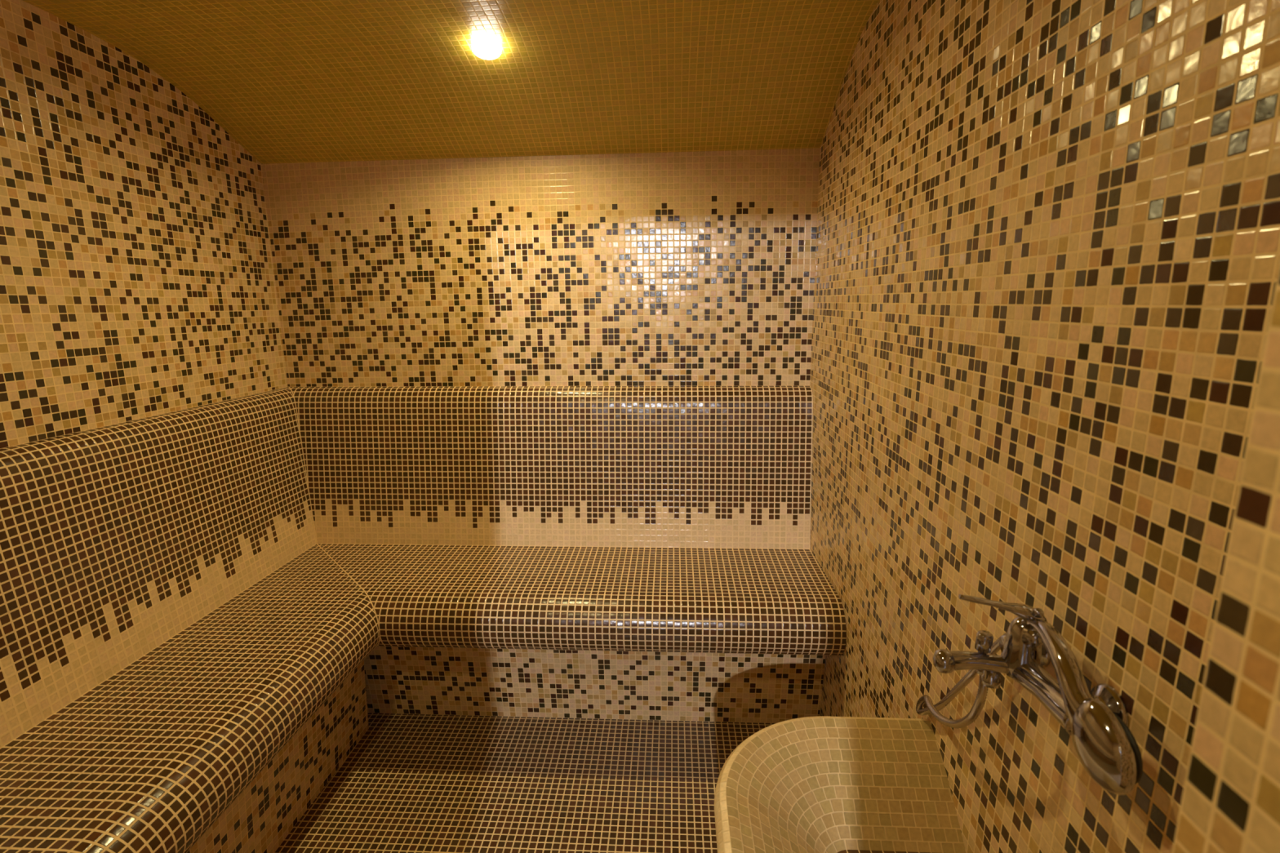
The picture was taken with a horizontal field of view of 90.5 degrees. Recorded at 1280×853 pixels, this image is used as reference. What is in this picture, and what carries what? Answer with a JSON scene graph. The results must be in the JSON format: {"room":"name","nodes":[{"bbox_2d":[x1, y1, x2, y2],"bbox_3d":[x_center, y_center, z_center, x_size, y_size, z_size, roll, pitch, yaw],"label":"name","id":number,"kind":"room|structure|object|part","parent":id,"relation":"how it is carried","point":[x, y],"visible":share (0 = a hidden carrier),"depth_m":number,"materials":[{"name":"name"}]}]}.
{"room":"spa","nodes":[
{"label":"spa","id":0,"kind":"room"},
{"bbox_2d":[0,0,288,448],"bbox_3d":[-1.470,-0.368,0.888,0.001,1.262,2.930,0,11,5],"label":"wall","id":1,"kind":"structure","parent":0,"point":[137,277],"depth_m":1.69,"materials":[{"name":"tile"}]},
{"bbox_2d":[22,0,879,164],"bbox_3d":[-0.446,-0.770,0.748,2.206,0.264,2.970,0,11,3],"label":"ceiling","id":2,"kind":"structure","parent":0,"point":[290,81],"depth_m":1.83,"materials":[{"name":"tile"}]},
{"bbox_2d":[471,35,502,59],"bbox_3d":[-0.417,-1.030,1.727,0.082,0.040,0.082,0,11,3],"label":"recessed light","id":3,"kind":"object","parent":2,"relation":"in","point":[484,46],"visible":1,"depth_m":1.71,"materials":[{"name":"white glass"}]},
{"bbox_2d":[274,713,775,852],"bbox_3d":[-0.427,1.252,1.156,2.206,0.001,2.930,0,11,3],"label":"floor","id":4,"kind":"structure","parent":0,"point":[411,783],"depth_m":1.92,"materials":[{"name":"tile"}]},
{"bbox_2d":[0,385,846,852],"bbox_3d":[-0.468,0.691,1.056,2.102,1.140,3.058,0,11,3],"label":"tiled bench","id":5,"kind":"object","parent":4,"relation":"on","point":[206,610],"visible":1,"depth_m":1.98,"materials":[{"name":"brown tile"}]},
{"bbox_3d":[-1.408,0.421,1.050,0.129,0.585,2.932,0,11,5],"label":"backrest","id":6,"kind":"part","parent":5,"relation":"part of","materials":[{"name":"brown tile"}]},
{"bbox_3d":[-1.112,0.811,1.041,0.468,0.182,2.803,0,11,5],"label":"seat","id":7,"kind":"part","parent":5,"relation":"part of","materials":[{"name":"brown tile"}]},
{"bbox_3d":[-1.034,1.096,0.943,0.027,0.400,2.493,0,11,5],"label":"panel","id":8,"kind":"part","parent":5,"relation":"part of","materials":[{"name":"tile"}]},
{"bbox_3d":[-0.365,0.147,2.372,1.977,0.585,0.129,0,11,3],"label":"backrest","id":9,"kind":"part","parent":5,"relation":"part of","materials":[{"name":"brown tile"}]},
{"bbox_3d":[-0.310,0.582,2.152,1.863,0.182,0.468,0,11,3],"label":"seat","id":10,"kind":"part","parent":5,"relation":"part of","materials":[{"name":"brown tile"}]},
{"bbox_3d":[-0.201,0.843,2.176,1.640,0.400,0.060,0,11,3],"label":"panel","id":11,"kind":"part","parent":5,"relation":"part of","materials":[{"name":"tile"}]},
{"bbox_2d":[714,716,965,852],"bbox_3d":[0.360,0.965,1.024,0.471,0.600,0.745,0,11,3],"label":"basin","id":12,"kind":"object","parent":4,"relation":"on","point":[809,784],"visible":1,"depth_m":1.20,"materials":[{"name":"tile"}]},
{"bbox_3d":[0.459,0.803,0.987,0.270,0.001,0.343,0,11,3],"label":"bowl","id":13,"kind":"part","parent":12,"relation":"part of","materials":[{"name":"beige tile"}]},
{"bbox_2d":[261,147,820,386],"bbox_3d":[-0.365,-0.506,2.297,1.966,1.002,0.001,0,11,3],"label":"wall","id":14,"kind":"structure","parent":0,"point":[670,268],"depth_m":2.28,"materials":[{"name":"tile"}]},
{"bbox_2d":[809,0,1279,852],"bbox_3d":[0.578,0.099,0.873,0.001,2.355,2.930,0,11,2],"label":"wall","id":15,"kind":"structure","parent":0,"point":[1047,248],"depth_m":0.91,"materials":[{"name":"tile"}]},
{"bbox_2d":[933,594,1128,736],"bbox_3d":[0.495,0.300,0.845,0.170,0.146,0.217,0,11,3],"label":"shower mixer","id":16,"kind":"object","parent":15,"relation":"attached to","point":[1024,658],"visible":0.84,"depth_m":0.85,"materials":[{"name":"silver metal"}]},
{"bbox_2d":[915,631,1007,728],"bbox_3d":[0.548,0.425,1.084,0.055,0.419,0.396,1,11,10],"label":"shower hose","id":17,"kind":"object","parent":16,"relation":"attached to","point":[978,705],"visible":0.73,"depth_m":1.06,"materials":[{"name":"silver metal"}]},
{"bbox_3d":[0.479,0.332,0.884,0.108,0.033,0.028,1,11,6],"label":"spout","id":18,"kind":"part","parent":16,"relation":"part of","materials":[{"name":"silver metal"}]},
{"bbox_3d":[0.480,0.304,0.885,0.022,0.034,0.021,0,11,3],"label":"diverter knob","id":19,"kind":"part","parent":16,"relation":"part of","materials":[{"name":"silver metal"}]},
{"bbox_3d":[0.487,0.248,0.850,0.117,0.046,0.037,0,11,3],"label":"lever handle","id":20,"kind":"part","parent":16,"relation":"part of","materials":[{"name":"silver metal"}]},
{"bbox_2d":[1026,618,1142,795],"bbox_3d":[0.500,0.316,0.744,0.044,0.112,0.223,1,11,6],"label":"shower","id":21,"kind":"object","parent":16,"relation":"hanging from","point":[1104,744],"visible":1,"depth_m":0.67,"materials":[{"name":"silver metal"}]},
{"bbox_3d":[0.501,0.294,0.762,0.032,0.076,0.180,1,11,10],"label":"handle","id":22,"kind":"part","parent":21,"relation":"part of","materials":[{"name":"silver metal"}]},
{"bbox_2d":[1172,262,1279,852],"bbox_3d":[0.317,0.367,-0.064,0.001,2.200,0.963,0,11,3],"label":"wall","id":23,"kind":"structure","parent":0,"point":[1230,803],"depth_m":0.35,"materials":[{"name":"tile"}]}
]}

